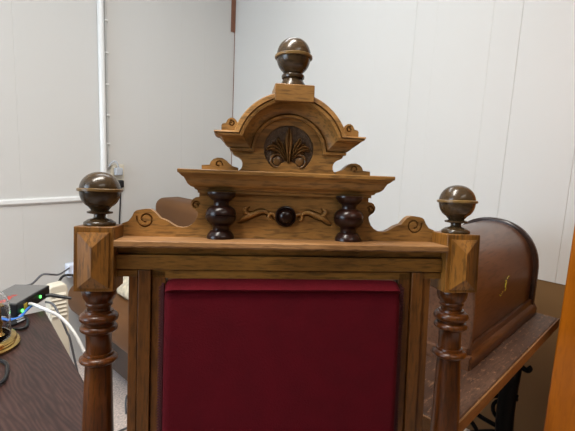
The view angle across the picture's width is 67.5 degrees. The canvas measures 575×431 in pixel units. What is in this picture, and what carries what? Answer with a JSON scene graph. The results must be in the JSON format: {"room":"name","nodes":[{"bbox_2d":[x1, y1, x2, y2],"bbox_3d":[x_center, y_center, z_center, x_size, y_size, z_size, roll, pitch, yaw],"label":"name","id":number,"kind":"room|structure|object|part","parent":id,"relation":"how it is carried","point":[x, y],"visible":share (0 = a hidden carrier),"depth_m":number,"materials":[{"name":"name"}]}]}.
{"room":"office","nodes":[
{"label":"office","id":0,"kind":"room"},
{"bbox_2d":[0,0,233,361],"bbox_3d":[-1.725,-0.387,1.504,0.100,2.500,4.057,11,12,43],"label":"wall","id":1,"kind":"structure","parent":0,"point":[170,63],"depth_m":2.19,"materials":[{"name":"grey paint"}]},
{"bbox_2d":[65,262,72,277],"bbox_3d":[-1.084,0.275,2.186,0.055,0.070,0.075,11,12,43],"label":"power adapter","id":2,"kind":"object","parent":1,"relation":"attached to","point":[70,264],"visible":0.34,"depth_m":2.15,"materials":[{"name":"white plastic"}]},
{"bbox_2d":[27,267,69,284],"bbox_3d":[-0.954,0.236,1.683,0.069,0.223,0.976,-1,10,-19],"label":"cord","id":3,"kind":"object","parent":2,"relation":"attached to","point":[50,274],"visible":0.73,"depth_m":1.67,"materials":[{"name":"grey plastic"}]},
{"bbox_2d":[97,0,107,217],"bbox_3d":[-0.948,-0.487,2.206,0.032,2.450,0.032,11,12,43],"label":"trim","id":4,"kind":"structure","parent":1,"relation":"attached to","point":[100,3],"depth_m":2.17,"materials":[{"name":"white"}]},
{"bbox_2d":[104,0,109,167],"bbox_3d":[-0.911,-0.970,2.157,0.016,1.460,0.016,11,12,43],"label":"cable","id":5,"kind":"object","parent":1,"relation":"attached to","point":[105,19],"visible":0.92,"depth_m":2.20,"materials":[{"name":"grey plastic"}]},
{"bbox_2d":[110,164,123,189],"bbox_3d":[-0.915,-0.204,2.315,0.010,0.140,0.074,11,12,43],"label":"wall outlet","id":6,"kind":"object","parent":1,"relation":"attached to","point":[118,177],"visible":0.32,"depth_m":2.31,"materials":[{"name":"beige plastic"}]},
{"bbox_2d":[109,160,122,174],"bbox_3d":[-0.912,-0.252,2.279,0.030,0.078,0.071,11,12,43],"label":"plug","id":7,"kind":"object","parent":6,"relation":"attached to","point":[117,171],"visible":1,"depth_m":2.28,"materials":[{"name":"grey plastic"}]},
{"bbox_2d":[118,180,123,223],"bbox_3d":[-0.921,0.239,2.373,0.028,0.870,0.042,11,12,43],"label":"plug","id":8,"kind":"object","parent":6,"relation":"attached to","point":[121,182],"visible":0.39,"depth_m":2.31,"materials":[{"name":"black plastic"}]},
{"bbox_3d":[-0.925,0.260,2.370,0.030,0.830,0.009,-1,10,-24],"label":"cord","id":9,"kind":"part","parent":8,"relation":"part of","materials":[{"name":"black plastic"}]},
{"bbox_2d":[231,33,234,164],"bbox_3d":[-0.378,-0.231,2.881,0.003,1.885,0.003,11,12,42],"label":"trim","id":10,"kind":"structure","parent":1,"relation":"attached to","point":[234,33],"depth_m":2.78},
{"bbox_2d":[231,0,235,32],"bbox_3d":[-0.331,-1.463,2.673,0.006,0.615,0.034,11,12,43],"label":"trim","id":11,"kind":"structure","parent":1,"relation":"attached to","point":[233,3],"depth_m":2.70,"materials":[{"name":"brown wood"}]},
{"bbox_2d":[73,361,469,430],"bbox_3d":[-0.206,1.192,0.138,4.631,0.050,4.157,11,12,43],"label":"floor","id":12,"kind":"structure","parent":0,"point":[119,383],"depth_m":2.00,"materials":[{"name":"grey carpet"}]},
{"bbox_2d":[0,311,83,430],"bbox_3d":[-0.889,0.700,0.585,0.570,0.720,1.218,11,12,43],"label":"desk","id":13,"kind":"object","parent":12,"relation":"on","point":[43,388],"visible":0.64,"depth_m":0.81,"materials":[{"name":"brown wood"}]},
{"bbox_2d":[0,358,9,384],"bbox_3d":[-0.567,0.304,0.832,0.050,0.008,0.144,-4,11,-35],"label":"coiled cord","id":14,"kind":"object","parent":13,"relation":"on","point":[7,367],"visible":1,"depth_m":0.84,"materials":[{"name":"black plastic"}]},
{"bbox_2d":[0,291,20,354],"bbox_3d":[-0.667,0.221,0.928,0.150,0.136,0.150,11,12,43],"label":"clock","id":15,"kind":"object","parent":13,"relation":"on","point":[9,338],"visible":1,"depth_m":0.93,"materials":[{"name":"gold metal"}]},
{"bbox_2d":[11,318,24,326],"bbox_3d":[-0.668,0.265,1.060,0.009,0.009,0.046,5,9,15],"label":"connector","id":16,"kind":"object","parent":13,"relation":"on","point":[23,319],"visible":0.88,"depth_m":1.06,"materials":[{"name":"silver metal"}]},
{"bbox_2d":[11,316,29,329],"bbox_3d":[-0.680,0.266,1.057,0.093,0.007,0.088,2,9,-7],"label":"cord","id":17,"kind":"object","parent":13,"relation":"on","point":[25,317],"visible":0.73,"depth_m":1.05,"materials":[{"name":"black plastic"}]},
{"bbox_2d":[11,305,31,320],"bbox_3d":[-0.783,0.248,1.094,0.222,0.018,0.067,2,9,-7],"label":"cable","id":18,"kind":"object","parent":13,"relation":"on","point":[29,306],"visible":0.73,"depth_m":1.10,"materials":[{"name":"blue plastic"}]},
{"bbox_2d":[1,284,71,315],"bbox_3d":[-0.701,0.230,1.164,0.162,0.040,0.156,3,9,0],"label":"router","id":19,"kind":"object","parent":13,"relation":"on","point":[19,296],"visible":0.88,"depth_m":1.17,"materials":[{"name":"black plastic"}]},
{"bbox_2d":[28,302,84,352],"bbox_3d":[-0.582,0.600,1.145,0.248,0.731,0.044,5,9,13],"label":"cable","id":20,"kind":"object","parent":13,"relation":"hanging from","point":[59,316],"visible":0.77,"depth_m":1.09,"materials":[{"name":"white plastic"}]},
{"bbox_2d":[45,301,77,369],"bbox_3d":[-0.600,0.594,1.202,0.163,0.722,0.050,4,9,5],"label":"cord","id":21,"kind":"object","parent":13,"relation":"hanging from","point":[48,302],"visible":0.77,"depth_m":1.14,"materials":[{"name":"grey plastic"}]},
{"bbox_2d":[45,281,69,355],"bbox_3d":[-0.790,0.570,1.491,0.150,0.701,0.060,11,12,43],"label":"heater","id":22,"kind":"object","parent":12,"relation":"on","point":[58,287],"visible":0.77,"depth_m":1.43,"materials":[{"name":"beige plastic"}]},
{"bbox_2d":[125,395,126,413],"bbox_3d":[-0.695,0.839,1.892,0.052,0.054,0.124,2,9,-7],"label":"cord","id":23,"kind":"object","parent":12,"relation":"on","point":[126,395],"visible":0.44,"depth_m":1.90,"materials":[{"name":"grey plastic"}]},
{"bbox_2d":[68,197,228,380],"bbox_3d":[-0.600,0.394,2.103,0.820,0.875,0.650,11,12,43],"label":"lounge chair","id":24,"kind":"object","parent":12,"relation":"on","point":[178,210],"visible":0.12,"depth_m":2.04,"materials":[{"name":"brown fabric"}]},
{"bbox_2d":[58,274,72,280],"bbox_3d":[-0.934,0.275,1.896,0.056,0.153,0.576,1,9,-13],"label":"cord","id":25,"kind":"object","parent":24,"relation":"on","point":[64,275],"visible":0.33,"depth_m":1.70,"materials":[{"name":"black plastic"}]},
{"bbox_2d":[117,276,128,299],"bbox_3d":[-0.673,0.291,1.967,0.260,0.170,0.149,11,12,43],"label":"cushion","id":26,"kind":"object","parent":24,"relation":"on","point":[123,290],"visible":0.13,"depth_m":1.95,"materials":[{"name":"beige fabric"}]},
{"bbox_3d":[-0.623,0.443,2.089,0.820,0.160,0.590,11,12,43],"label":"seat","id":27,"kind":"part","parent":24,"relation":"part of","materials":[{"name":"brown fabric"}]},
{"bbox_3d":[-0.418,0.179,2.231,0.795,0.475,0.180,11,12,43],"label":"backrest","id":28,"kind":"part","parent":24,"relation":"part of","materials":[{"name":"brown fabric"}]},
{"bbox_2d":[73,37,479,430],"bbox_3d":[0.011,0.460,0.418,0.552,1.332,0.603,2,9,-7],"label":"chair","id":29,"kind":"object","parent":12,"relation":"on","point":[281,343],"visible":1,"depth_m":0.58,"materials":[{"name":"brown wood"}]},
{"bbox_3d":[-0.244,0.057,0.538,0.038,0.071,0.010,2,3,-7],"label":"diamond panel","id":30,"kind":"part","parent":29,"relation":"part of","materials":[{"name":"brown wood"}]},
{"bbox_3d":[-0.257,0.326,0.582,0.050,0.462,0.050,2,3,-7],"label":"post","id":31,"kind":"part","parent":29,"relation":"part of","materials":[{"name":"brown wood"}]},
{"bbox_3d":[-0.002,0.065,0.597,0.447,0.043,0.024,2,3,-7],"label":"rail","id":32,"kind":"part","parent":29,"relation":"part of","materials":[{"name":"brown wood"}]},
{"bbox_3d":[-0.001,-0.044,0.608,0.298,0.032,0.050,2,3,-7],"label":"cornice","id":33,"kind":"part","parent":29,"relation":"part of","materials":[{"name":"brown wood"}]},
{"bbox_3d":[0.004,-0.127,0.592,0.205,0.080,0.040,2,3,-7],"label":"arch moulding","id":34,"kind":"part","parent":29,"relation":"part of","materials":[{"name":"brown wood"}]},
{"bbox_3d":[0.235,0.339,0.645,0.050,0.462,0.050,2,3,-7],"label":"post","id":35,"kind":"part","parent":29,"relation":"part of","materials":[{"name":"brown wood"}]},
{"bbox_3d":[0.247,0.070,0.601,0.038,0.071,0.010,2,3,-7],"label":"diamond panel","id":36,"kind":"part","parent":29,"relation":"part of","materials":[{"name":"brown wood"}]},
{"bbox_2d":[422,312,559,430],"bbox_3d":[0.370,0.659,1.209,0.440,0.720,0.755,11,12,43],"label":"table","id":37,"kind":"object","parent":12,"relation":"on","point":[498,375],"visible":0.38,"depth_m":1.00,"materials":[{"name":"brown wood"}]},
{"bbox_2d":[392,217,538,370],"bbox_3d":[0.476,0.162,1.195,0.288,0.274,0.520,11,12,43],"label":"case","id":38,"kind":"object","parent":37,"relation":"on","point":[508,268],"visible":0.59,"depth_m":1.10,"materials":[{"name":"brown wood"}]},
{"bbox_3d":[0.309,0.181,1.024,0.276,0.274,0.018,11,12,43],"label":"panel","id":39,"kind":"part","parent":38,"relation":"part of","materials":[{"name":"brown wood"}]},
{"bbox_3d":[0.471,0.275,1.212,0.288,0.046,0.520,11,12,43],"label":"moulding","id":40,"kind":"part","parent":38,"relation":"part of","materials":[{"name":"brown wood"}]},
{"bbox_3d":[0.478,0.167,1.199,0.252,0.264,0.488,11,12,43],"label":"lid","id":41,"kind":"part","parent":38,"relation":"part of","materials":[{"name":"brown wood"}]},
{"bbox_3d":[0.647,0.142,1.372,0.276,0.274,0.018,11,12,43],"label":"panel","id":42,"kind":"part","parent":38,"relation":"part of","materials":[{"name":"brown wood"}]},
{"bbox_2d":[543,226,574,430],"bbox_3d":[1.198,0.140,1.020,0.819,1.880,0.520,11,12,43],"label":"tall cabinet","id":43,"kind":"object","parent":12,"relation":"on","point":[560,411],"visible":1,"depth_m":1.15,"materials":[{"name":"orange wood"}]},
{"bbox_2d":[232,0,574,430],"bbox_3d":[1.254,-0.227,1.368,4.411,2.500,0.101,11,12,43],"label":"wall","id":44,"kind":"structure","parent":0,"point":[477,95],"depth_m":1.81,"materials":[{"name":"grey paint"}]},
{"bbox_3d":[-1.548,0.100,-1.518,4.611,2.500,0.100,11,12,43],"label":"wall","id":45,"kind":"structure","parent":0,"visible":0},
{"bbox_2d":[0,196,81,206],"bbox_3d":[-2.049,0.033,1.165,0.017,0.032,3.055,11,12,43],"label":"trim","id":46,"kind":"structure","parent":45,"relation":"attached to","point":[67,199],"depth_m":2.05,"materials":[{"name":"white"}]}
]}

